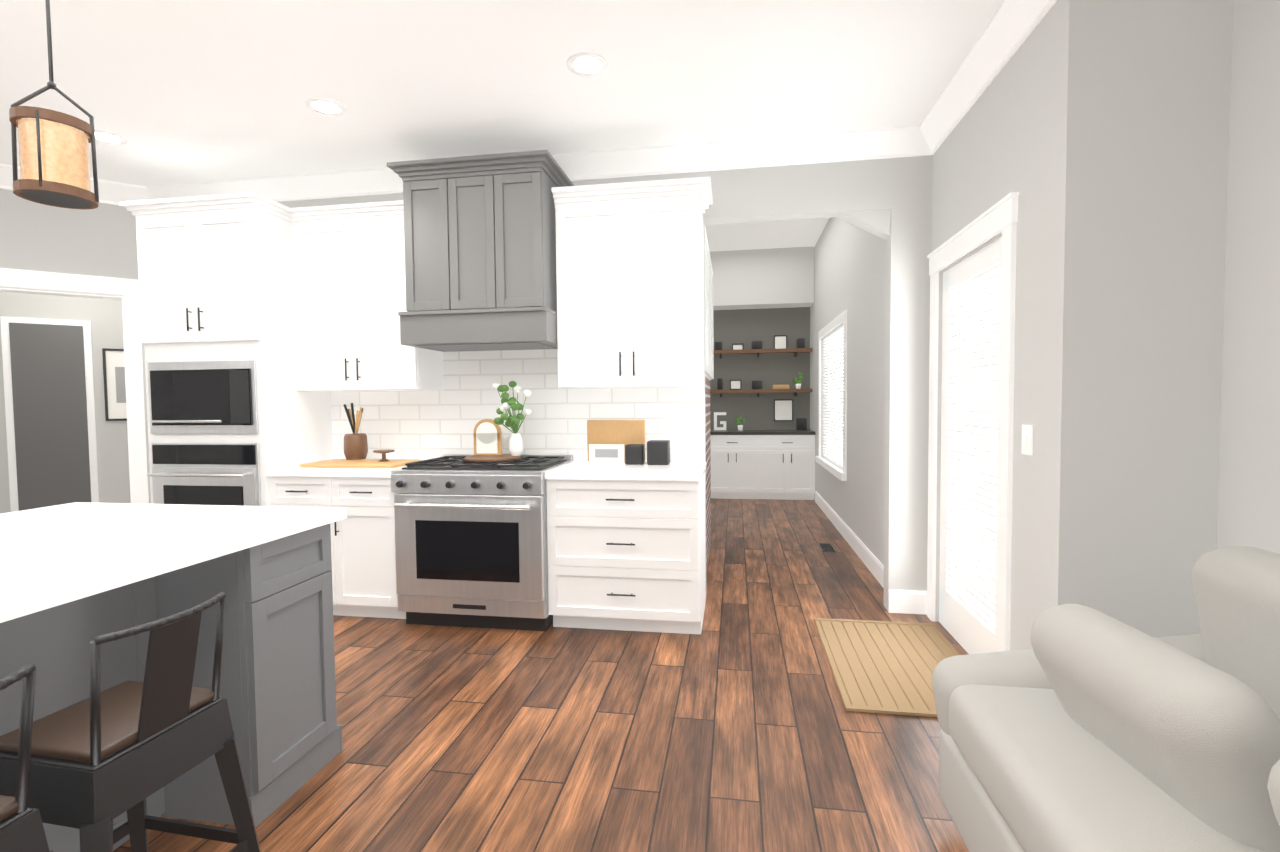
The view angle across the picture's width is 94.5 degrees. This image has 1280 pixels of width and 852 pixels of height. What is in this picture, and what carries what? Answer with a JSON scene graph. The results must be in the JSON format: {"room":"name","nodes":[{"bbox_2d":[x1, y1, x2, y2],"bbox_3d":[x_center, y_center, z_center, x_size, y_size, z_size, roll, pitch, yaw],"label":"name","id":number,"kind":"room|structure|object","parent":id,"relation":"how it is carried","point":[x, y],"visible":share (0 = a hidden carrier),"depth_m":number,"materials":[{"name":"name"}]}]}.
{"room":"kitchen","nodes":[
{"label":"kitchen","id":0,"kind":"room"},
{"bbox_2d":[0,292,130,513],"bbox_3d":[-4.567,-0.284,4.791,1.700,2.880,1.600,-2,3,-36],"label":"wall","id":1,"kind":"structure","parent":0,"point":[104,316],"depth_m":5.37,"materials":[{"name":"grey paint"}]},
{"bbox_2d":[0,316,98,511],"bbox_3d":[-5.152,0.106,5.195,0.560,2.080,0.039,-2,3,-36],"label":"hall door","id":2,"kind":"structure","parent":1,"relation":"in","point":[50,409],"depth_m":5.16,"materials":[{"name":"grey wood"}]},
{"bbox_2d":[102,348,126,420],"bbox_3d":[-4.749,-0.380,5.481,0.320,0.660,0.020,-2,3,-36],"label":"framed picture","id":3,"kind":"object","parent":1,"relation":"attached to","point":[114,384],"visible":0.38,"depth_m":5.43,"materials":[{"name":"paper"}]},
{"bbox_2d":[0,189,150,503],"bbox_3d":[-4.062,-0.260,4.095,1.262,2.880,0.120,-2,3,-36],"label":"wall","id":4,"kind":"structure","parent":0,"point":[100,239],"depth_m":4.08,"materials":[{"name":"grey paint"}]},
{"bbox_2d":[0,268,148,503],"bbox_3d":[-4.051,0.067,4.095,1.020,2.225,0.152,-2,3,-36],"label":"door frame","id":5,"kind":"structure","parent":4,"relation":"attached to","point":[125,291],"depth_m":4.26,"materials":[{"name":"white wood"}]},
{"bbox_2d":[0,0,1056,204],"bbox_3d":[-1.820,-1.466,-0.557,6.720,0.135,9.170,0,2,9],"label":"crown molding","id":6,"kind":"structure","parent":4,"relation":"attached to","point":[1010,28],"depth_m":3.61,"materials":[{"name":"white paint"}]},
{"bbox_2d":[0,0,1003,251],"bbox_3d":[-1.471,-1.890,1.716,7.150,0.520,14.200,0,2,9],"label":"ceiling","id":7,"kind":"structure","parent":0,"point":[172,92],"depth_m":2.85,"materials":[{"name":"white paint"}]},
{"bbox_2d":[9,0,98,209],"bbox_3d":[-1.933,-1.191,1.942,0.202,0.885,0.202,0,2,9],"label":"pendant light","id":8,"kind":"object","parent":7,"relation":"hanging from","point":[54,161],"visible":1,"depth_m":1.91,"materials":[{"name":"brown"}]},
{"bbox_2d":[95,130,127,144],"bbox_3d":[-3.110,-1.680,3.448,0.188,0.006,0.188,-1,2,0],"label":"recessed light","id":9,"kind":"object","parent":7,"relation":"in","point":[101,136],"depth_m":3.46,"materials":[{"name":"white plastic"}]},
{"bbox_2d":[306,98,346,115],"bbox_3d":[-1.654,-1.681,3.123,0.188,0.006,0.188,-1,2,0],"label":"recessed light","id":10,"kind":"object","parent":7,"relation":"in","point":[324,106],"depth_m":3.12,"materials":[{"name":"white plastic"}]},
{"bbox_2d":[567,52,607,76],"bbox_3d":[-0.244,-1.680,2.754,0.188,0.006,0.188,-1,2,0],"label":"recessed light","id":11,"kind":"object","parent":7,"relation":"in","point":[587,64],"depth_m":2.75,"materials":[{"name":"white plastic"}]},
{"bbox_2d":[113,498,968,851],"bbox_3d":[-2.303,1.300,1.985,9.200,0.100,14.400,0,2,9],"label":"floor","id":12,"kind":"structure","parent":0,"point":[733,726],"depth_m":2.31,"materials":[{"name":"brown wood"}]},
{"bbox_2d":[0,663,53,851],"bbox_3d":[-1.228,0.850,0.932,0.436,0.864,0.436,0,2,9],"label":"stool","id":13,"kind":"object","parent":12,"relation":"on","point":[21,827],"visible":1,"depth_m":1.03,"materials":[{"name":"brown wood"}]},
{"bbox_2d":[0,592,260,851],"bbox_3d":[-1.173,0.834,1.327,0.446,0.864,0.446,0,2,9],"label":"stool","id":14,"kind":"object","parent":12,"relation":"on","point":[100,761],"visible":1,"depth_m":1.26,"materials":[{"name":"brown wood"}]},
{"bbox_2d":[0,522,342,851],"bbox_3d":[-1.921,0.847,0.968,1.184,0.881,2.732,0,2,9],"label":"kitchen island","id":15,"kind":"object","parent":12,"relation":"on","point":[277,679],"depth_m":1.84,"materials":[{"name":"wood"}]},
{"bbox_2d":[0,502,346,625],"bbox_3d":[-1.925,0.388,0.953,1.220,0.040,2.782,0,2,9],"label":"island countertop","id":16,"kind":"structure","parent":15,"relation":"on","point":[51,557],"depth_m":1.73,"materials":[{"name":"white stone"}]},
{"bbox_2d":[128,192,259,505],"bbox_3d":[-2.633,-0.107,3.928,0.820,2.560,0.651,0,2,9],"label":"tall cabinet","id":17,"kind":"object","parent":12,"relation":"on","point":[195,290],"depth_m":3.60,"materials":[{"name":"wood"}]},
{"bbox_2d":[248,192,391,617],"bbox_3d":[-1.811,-0.110,3.795,0.846,2.560,0.651,0,2,9],"label":"tall cabinet","id":18,"kind":"object","parent":12,"relation":"on","point":[270,337],"depth_m":3.73,"materials":[{"name":"wood"}]},
{"bbox_2d":[299,403,420,467],"bbox_3d":[-1.783,0.049,3.823,0.630,0.398,0.395,0,2,9],"label":"utensils","id":19,"kind":"object","parent":18,"relation":"on","point":[355,447],"visible":0.98,"depth_m":3.90,"materials":[{"name":"brown wood"}]},
{"bbox_2d":[380,200,539,618],"bbox_3d":[-0.940,-0.113,3.655,0.918,2.560,0.651,0,2,9],"label":"tall cabinet","id":20,"kind":"object","parent":12,"relation":"on","point":[434,401],"depth_m":3.97,"materials":[{"name":"wood"}]},
{"bbox_2d":[390,454,572,630],"bbox_3d":[-0.939,0.686,3.643,0.902,0.965,0.708,0,2,9],"label":"range","id":21,"kind":"object","parent":12,"relation":"on","point":[471,547],"visible":0.81,"depth_m":3.37,"materials":[{"name":"metal"}]},
{"bbox_2d":[465,381,531,461],"bbox_3d":[-0.882,-0.038,3.677,0.417,0.491,0.340,0,2,9],"label":"decoration","id":22,"kind":"object","parent":21,"relation":"on","point":[487,433],"visible":1,"depth_m":3.71,"materials":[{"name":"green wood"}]},
{"bbox_2d":[536,177,712,634],"bbox_3d":[-0.035,-0.116,3.509,0.916,2.560,0.651,0,2,9],"label":"tall cabinet","id":23,"kind":"object","parent":12,"relation":"on","point":[626,542],"depth_m":3.44,"materials":[{"name":"wood"}]},
{"bbox_2d":[587,420,669,464],"bbox_3d":[-0.086,0.100,3.735,0.550,0.270,0.216,0,2,9],"label":"decor","id":24,"kind":"object","parent":23,"relation":"on","point":[615,440],"visible":1,"depth_m":3.80,"materials":[{"name":"brown wood"}]},
{"bbox_2d":[704,225,711,569],"bbox_3d":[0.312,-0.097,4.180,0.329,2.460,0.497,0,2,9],"label":"wall","id":25,"kind":"structure","parent":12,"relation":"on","point":[709,352],"depth_m":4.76,"materials":[{"name":"paint"}]},
{"bbox_2d":[712,269,713,378],"bbox_3d":[0.469,-0.138,5.160,0.329,2.460,0.497,0,2,9],"label":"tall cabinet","id":26,"kind":"object","parent":12,"relation":"on","point":[712,269],"depth_m":5.30,"materials":[{"name":"wood"}]},
{"bbox_2d":[710,249,757,498],"bbox_3d":[1.251,-0.684,8.029,0.701,3.300,0.577,0,2,9],"label":"tall cabinet","id":27,"kind":"object","parent":12,"relation":"on","point":[734,452],"depth_m":7.90,"materials":[{"name":"white wood"}]},
{"bbox_2d":[714,412,725,429],"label":"decor","id":28,"kind":"object","parent":27,"relation":"on","point":[715,413],"depth_m":8.23,"materials":[{"name":"paper"}]},
{"bbox_2d":[735,416,744,429],"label":"decor","id":29,"kind":"object","parent":27,"relation":"on","point":[740,427],"depth_m":8.16,"materials":[{"name":"plant"}]},
{"bbox_2d":[710,348,811,396],"bbox_3d":[1.619,-0.721,8.111,1.406,0.640,0.270,0,2,9],"label":"shelf","id":30,"kind":"object","parent":27,"relation":"attached to","point":[795,351],"visible":0.9,"depth_m":7.99,"materials":[{"name":"brown wood"}]},
{"bbox_2d":[715,342,721,349],"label":"decor","id":31,"kind":"object","parent":30,"relation":"on","point":[718,345],"depth_m":8.15,"materials":[{"name":"paper"}]},
{"bbox_2d":[717,378,722,389],"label":"decor","id":32,"kind":"object","parent":30,"relation":"on","point":[719,381],"depth_m":8.20,"materials":[{"name":"paper"}]},
{"bbox_2d":[730,380,740,389],"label":"decor","id":33,"kind":"object","parent":30,"relation":"on","point":[734,384],"depth_m":8.26,"materials":[{"name":"paper"}]},
{"bbox_2d":[732,343,743,349],"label":"decor","id":34,"kind":"object","parent":30,"relation":"on","point":[734,346],"depth_m":8.23,"materials":[{"name":"paper"}]},
{"bbox_2d":[752,341,761,348],"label":"decor","id":35,"kind":"object","parent":30,"relation":"on","point":[755,344],"depth_m":8.07,"materials":[{"name":"paper"}]},
{"bbox_2d":[752,381,761,388],"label":"decor","id":36,"kind":"object","parent":30,"relation":"on","point":[755,384],"depth_m":8.09,"materials":[{"name":"paper"}]},
{"bbox_2d":[774,335,786,348],"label":"decor","id":37,"kind":"object","parent":30,"relation":"on","point":[780,341],"depth_m":8.14,"materials":[{"name":"paper"}]},
{"bbox_2d":[772,385,788,388],"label":"decor","id":38,"kind":"object","parent":30,"relation":"on","point":[774,386],"depth_m":8.04,"materials":[{"name":"wood"}]},
{"bbox_2d":[793,372,802,388],"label":"decor","id":39,"kind":"object","parent":30,"relation":"on","point":[797,381],"depth_m":8.02,"materials":[{"name":"plant"}]},
{"bbox_2d":[796,338,804,347],"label":"decor","id":40,"kind":"object","parent":30,"relation":"on","point":[800,342],"depth_m":7.98,"materials":[{"name":"paper"}]},
{"bbox_2d":[758,247,814,499],"bbox_3d":[1.945,-0.686,7.917,0.705,3.300,0.577,0,2,9],"label":"tall cabinet","id":41,"kind":"object","parent":12,"relation":"on","point":[764,296],"depth_m":7.79,"materials":[{"name":"white wood"}]},
{"bbox_2d":[774,399,806,429],"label":"decor","id":42,"kind":"object","parent":41,"relation":"on","point":[783,409],"depth_m":8.16,"materials":[{"name":"paper"}]},
{"bbox_2d":[817,543,836,551],"bbox_3d":[1.654,1.075,5.242,0.120,0.006,0.300,0,2,9],"label":"floor vent","id":43,"kind":"object","parent":12,"relation":"in","point":[826,547],"visible":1,"depth_m":5.23,"materials":[{"name":"metal"}]},
{"bbox_2d":[814,618,959,716],"bbox_3d":[1.280,1.168,2.949,0.670,0.014,1.050,0,2,9],"label":"mat","id":44,"kind":"object","parent":12,"relation":"on","point":[885,667],"visible":0.73,"depth_m":2.93,"materials":[{"name":"wicker"}]},
{"bbox_2d":[932,546,1279,851],"bbox_3d":[1.216,0.815,0.522,1.022,0.919,2.670,0,2,9],"label":"sofa","id":45,"kind":"object","parent":12,"relation":"on","point":[1079,728],"visible":1,"depth_m":1.31,"materials":[{"name":"white fabric"}]},
{"bbox_2d":[278,155,932,610],"bbox_3d":[-0.919,-0.289,4.037,5.410,2.880,0.120,0,2,9],"label":"wall","id":46,"kind":"structure","parent":0,"point":[888,201],"depth_m":3.59,"materials":[{"name":"grey paint"}]},
{"bbox_2d":[387,150,573,351],"bbox_3d":[-0.942,-1.017,3.659,0.970,1.054,0.567,0,2,9],"label":"range hood","id":47,"kind":"object","parent":46,"relation":"attached to","point":[480,249],"visible":0.94,"depth_m":3.44,"materials":[{"name":"wood"}]},
{"bbox_2d":[810,217,885,564],"bbox_3d":[2.058,-0.607,5.962,0.120,3.300,4.650,0,2,9],"label":"wall","id":48,"kind":"structure","parent":0,"point":[850,268],"depth_m":5.01,"materials":[{"name":"grey paint"}]},
{"bbox_2d":[815,310,846,480],"bbox_3d":[2.086,-0.319,6.381,0.140,1.590,1.800,0,2,9],"label":"window","id":49,"kind":"structure","parent":48,"relation":"in","point":[836,438],"depth_m":6.38,"materials":[{"name":"white"}]},
{"bbox_2d":[815,491,901,607],"bbox_3d":[1.950,0.987,5.683,0.016,0.140,3.930,0,2,9],"label":"baseboard","id":50,"kind":"structure","parent":48,"relation":"attached to","point":[867,557],"depth_m":4.89,"materials":[{"name":"white wood"}]},
{"bbox_2d":[932,0,1279,650],"bbox_3d":[1.331,-0.107,-0.955,0.620,2.880,9.270,0,2,9],"label":"wall","id":51,"kind":"structure","parent":0,"point":[1128,151],"depth_m":2.08,"materials":[{"name":"grey paint"}]},
{"bbox_2d":[927,192,1018,653],"bbox_3d":[1.678,0.090,3.007,0.107,2.155,1.080,0,2,9],"label":"door","id":52,"kind":"structure","parent":51,"relation":"in","point":[978,359],"depth_m":2.98,"materials":[{"name":"white wood"}]},
{"bbox_3d":[-4.861,-0.163,1.919,0.120,2.880,3.720,0,2,9],"label":"wall","id":53,"kind":"structure","parent":0,"visible":0},
{"bbox_2d":[1021,424,1032,455],"bbox_3d":[1.547,0.055,2.367,0.011,0.120,0.080,0,2,9],"label":"switch plate","id":54,"kind":"object","parent":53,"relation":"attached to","point":[1027,440],"visible":1,"depth_m":2.33,"materials":[{"name":"white plastic"}]}
]}

